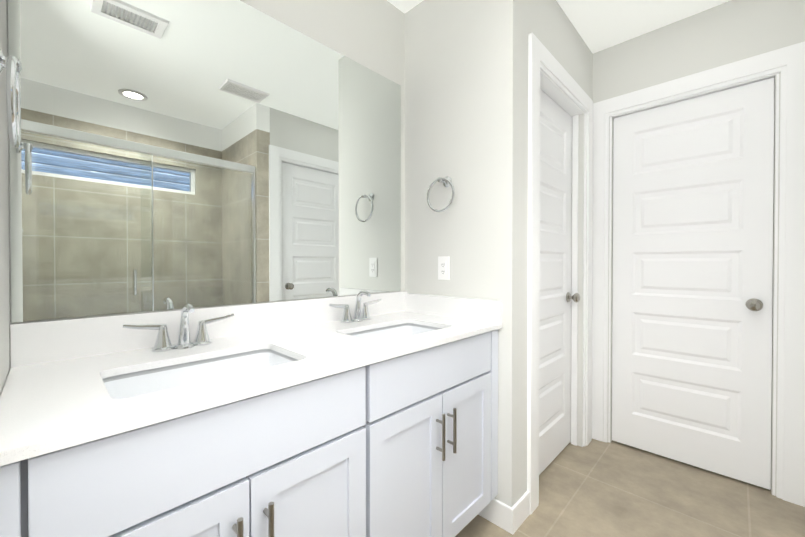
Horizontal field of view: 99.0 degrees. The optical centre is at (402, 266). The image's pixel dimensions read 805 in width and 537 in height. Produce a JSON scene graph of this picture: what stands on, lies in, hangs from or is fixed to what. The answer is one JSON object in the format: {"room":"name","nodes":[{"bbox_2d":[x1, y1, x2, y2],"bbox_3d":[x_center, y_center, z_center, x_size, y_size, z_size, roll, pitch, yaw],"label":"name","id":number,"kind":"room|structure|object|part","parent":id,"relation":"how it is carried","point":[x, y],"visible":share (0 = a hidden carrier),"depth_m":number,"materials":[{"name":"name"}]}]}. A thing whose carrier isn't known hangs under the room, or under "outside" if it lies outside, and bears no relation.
{"room":"bathroom","nodes":[
{"label":"bathroom","id":0,"kind":"room"},
{"bbox_2d":[0,0,9,395],"bbox_3d":[-0.796,-0.117,0.595,0.630,2.490,0.115,1,1,44],"label":"wall","id":1,"kind":"structure","parent":0,"point":[4,303],"depth_m":0.77,"materials":[{"name":"white paint"}]},
{"bbox_2d":[0,49,21,147],"bbox_3d":[-0.732,-0.314,0.637,0.164,0.180,0.036,1,1,44],"label":"towel ring","id":2,"kind":"object","parent":1,"relation":"attached to","point":[12,64],"visible":1,"depth_m":0.61,"materials":[{"name":"silver metal"}]},
{"bbox_2d":[6,0,404,368],"bbox_3d":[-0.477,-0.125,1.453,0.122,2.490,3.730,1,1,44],"label":"mirror","id":3,"kind":"object","parent":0,"point":[171,154],"depth_m":1.16,"materials":[{"name":"silver mirror"}]},
{"bbox_2d":[405,0,524,506],"bbox_3d":[0.276,-0.127,1.700,0.627,2.490,0.115,1,1,44],"label":"wall","id":4,"kind":"structure","parent":0,"point":[465,95],"depth_m":1.56,"materials":[{"name":"white paint"}]},
{"bbox_2d":[10,291,407,369],"bbox_3d":[-0.477,0.192,1.361,0.020,0.107,1.420,1,1,44],"label":"backsplash","id":5,"kind":"structure","parent":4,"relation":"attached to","point":[40,343],"depth_m":1.05,"materials":[{"name":"white stone"}]},
{"bbox_2d":[427,176,454,211],"bbox_3d":[0.196,-0.348,1.649,0.164,0.180,0.067,1,1,44],"label":"towel ring","id":6,"kind":"object","parent":4,"relation":"attached to","point":[446,181],"visible":1,"depth_m":1.64,"materials":[{"name":"silver metal"}]},
{"bbox_2d":[438,256,449,279],"bbox_3d":[0.202,0.008,1.687,0.070,0.115,0.009,1,1,44],"label":"electrical outlet plate","id":7,"kind":"object","parent":4,"relation":"attached to","point":[443,267],"visible":1,"depth_m":1.68,"materials":[{"name":"white plastic"}]},
{"bbox_2d":[404,294,501,321],"bbox_3d":[0.220,0.194,1.661,0.562,0.097,0.019,1,1,44],"label":"backsplash","id":8,"kind":"structure","parent":4,"relation":"attached to","point":[470,309],"depth_m":1.62,"materials":[{"name":"white stone"}]},
{"bbox_2d":[478,498,513,534],"bbox_3d":[0.402,1.067,1.499,0.177,0.105,0.013,1,1,44],"label":"baseboard","id":9,"kind":"structure","parent":4,"relation":"attached to","point":[497,513],"depth_m":1.47,"materials":[{"name":"white wood"}]},
{"bbox_2d":[387,0,729,52],"bbox_3d":[0.481,-1.413,0.720,3.100,0.100,4.630,1,1,44],"label":"ceiling","id":10,"kind":"structure","parent":0,"point":[599,25],"depth_m":1.87,"materials":[{"name":"white paint"}]},
{"bbox_2d":[524,0,592,492],"bbox_3d":[0.845,-0.129,1.918,0.115,2.490,0.990,1,1,44],"label":"wall","id":11,"kind":"structure","parent":0,"point":[588,71],"depth_m":2.11,"materials":[{"name":"white paint"}]},
{"bbox_2d":[512,491,529,532],"bbox_3d":[0.523,1.067,1.506,0.013,0.105,0.165,1,1,44],"label":"baseboard","id":12,"kind":"structure","parent":11,"relation":"attached to","point":[521,506],"depth_m":1.49,"materials":[{"name":"white wood"}]},
{"bbox_2d":[539,89,571,474],"bbox_3d":[0.819,0.088,1.932,0.035,2.032,0.654,1,1,44],"label":"door","id":13,"kind":"structure","parent":11,"relation":"in","point":[555,278],"depth_m":1.96,"materials":[{"name":"white wood"}]},
{"bbox_2d":[566,292,762,310],"bbox_3d":[1.244,0.194,1.563,1.089,0.062,0.988,1,1,44],"label":"door knob","id":14,"kind":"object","parent":13,"relation":"attached to","point":[753,304],"depth_m":1.71,"materials":[{"name":"grey metal"}]},
{"bbox_3d":[1.041,0.189,2.087,0.068,0.062,0.062,1,1,44],"label":"door knob","id":15,"kind":"part","parent":14,"relation":"part of","materials":[{"name":"grey metal"}]},
{"bbox_3d":[1.752,0.193,1.710,0.062,0.062,0.068,1,1,44],"label":"door knob","id":16,"kind":"part","parent":14,"relation":"part of","materials":[{"name":"grey metal"}]},
{"bbox_2d":[527,32,592,514],"bbox_3d":[0.844,0.036,1.907,0.133,2.160,0.904,1,1,44],"label":"door frame","id":17,"kind":"structure","parent":11,"relation":"attached to","point":[541,57],"depth_m":1.76,"materials":[{"name":"white wood"}]},
{"bbox_2d":[540,0,583,89],"bbox_3d":[0.838,-1.154,1.902,0.115,0.440,0.660,1,1,44],"label":"wall","id":18,"kind":"structure","parent":0,"point":[561,40],"depth_m":1.84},
{"bbox_2d":[455,439,804,536],"bbox_3d":[0.102,1.163,1.111,2.045,0.080,4.630,1,1,44],"label":"floor","id":19,"kind":"structure","parent":0,"point":[595,488],"depth_m":1.62,"materials":[{"name":"tile"}]},
{"bbox_2d":[0,310,501,536],"bbox_3d":[-0.269,0.694,1.164,0.600,0.857,1.420,1,1,44],"label":"bathroom vanity","id":20,"kind":"object","parent":19,"relation":"on","point":[363,413],"depth_m":0.85,"materials":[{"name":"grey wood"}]},
{"bbox_2d":[122,303,233,351],"bbox_3d":[-0.654,0.178,1.038,0.123,0.140,0.294,1,1,44],"label":"faucet","id":21,"kind":"object","parent":20,"relation":"on","point":[202,342],"depth_m":1.04,"materials":[{"name":"silver metal"}]},
{"bbox_3d":[-0.441,0.727,0.623,0.020,0.546,0.316,1,1,44],"label":"door","id":22,"kind":"part","parent":20,"relation":"part of","materials":[{"name":"white wood"}]},
{"bbox_3d":[-0.330,0.361,0.734,0.020,0.163,0.635,1,1,44],"label":"drawer","id":23,"kind":"part","parent":20,"relation":"part of","materials":[{"name":"white wood"}]},
{"bbox_3d":[-0.333,0.582,0.694,0.037,0.155,0.012,1,1,44],"label":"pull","id":24,"kind":"part","parent":20,"relation":"part of","materials":[{"name":"silver metal"}]},
{"bbox_2d":[0,322,501,453],"bbox_3d":[-0.108,0.258,1.003,0.114,0.019,1.420,1,1,44],"label":"countertop","id":25,"kind":"structure","parent":20,"relation":"on","point":[43,429],"depth_m":0.68,"materials":[{"name":"white stone"}]},
{"bbox_2d":[102,349,298,398],"bbox_3d":[-0.490,0.338,0.881,0.309,0.137,0.459,1,1,44],"label":"sink","id":26,"kind":"object","parent":25,"relation":"in","point":[131,382],"depth_m":0.96,"materials":[{"name":"white ceramic"}]},
{"bbox_2d":[347,323,442,341],"bbox_3d":[-0.023,0.334,1.362,0.309,0.137,0.459,1,1,44],"label":"sink","id":27,"kind":"object","parent":25,"relation":"in","point":[385,331],"depth_m":1.51,"materials":[{"name":"white ceramic"}]},
{"bbox_3d":[-0.288,0.582,0.740,0.037,0.155,0.012,1,1,44],"label":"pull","id":28,"kind":"part","parent":20,"relation":"part of","materials":[{"name":"silver metal"}]},
{"bbox_3d":[-0.219,0.725,0.852,0.020,0.546,0.316,1,1,44],"label":"door","id":29,"kind":"part","parent":20,"relation":"part of","materials":[{"name":"white wood"}]},
{"bbox_2d":[329,290,381,322],"bbox_3d":[-0.185,0.174,1.520,0.123,0.140,0.294,1,1,44],"label":"faucet","id":30,"kind":"object","parent":20,"relation":"on","point":[359,317],"depth_m":1.52,"materials":[{"name":"silver metal"}]},
{"bbox_3d":[0.017,0.722,1.094,0.020,0.546,0.330,1,1,44],"label":"door","id":31,"kind":"part","parent":20,"relation":"part of","materials":[{"name":"white wood"}]},
{"bbox_3d":[0.133,0.357,1.211,0.020,0.163,0.664,1,1,44],"label":"drawer","id":32,"kind":"part","parent":20,"relation":"part of","materials":[{"name":"white wood"}]},
{"bbox_3d":[0.130,0.578,1.171,0.037,0.155,0.012,1,1,44],"label":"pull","id":33,"kind":"part","parent":20,"relation":"part of","materials":[{"name":"silver metal"}]},
{"bbox_3d":[0.175,0.577,1.216,0.037,0.155,0.012,1,1,44],"label":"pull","id":34,"kind":"part","parent":20,"relation":"part of","materials":[{"name":"silver metal"}]},
{"bbox_3d":[0.249,0.720,1.334,0.020,0.546,0.330,1,1,44],"label":"door","id":35,"kind":"part","parent":20,"relation":"part of","materials":[{"name":"white wood"}]},
{"bbox_2d":[592,0,804,495],"bbox_3d":[1.406,-0.131,2.143,1.860,2.490,0.115,1,1,44],"label":"wall","id":36,"kind":"structure","parent":0,"point":[730,31],"depth_m":1.85,"materials":[{"name":"white paint"}]},
{"bbox_2d":[612,77,773,489],"bbox_3d":[1.586,0.088,1.942,0.687,2.032,0.035,1,1,44],"label":"door","id":37,"kind":"structure","parent":36,"relation":"in","point":[692,270],"depth_m":1.89,"materials":[{"name":"white wood"}]},
{"bbox_2d":[592,41,804,506],"bbox_3d":[1.594,0.036,1.950,0.937,2.160,0.133,1,1,44],"label":"door frame","id":38,"kind":"structure","parent":36,"relation":"attached to","point":[788,62],"depth_m":1.66,"materials":[{"name":"white wood"}]}
]}

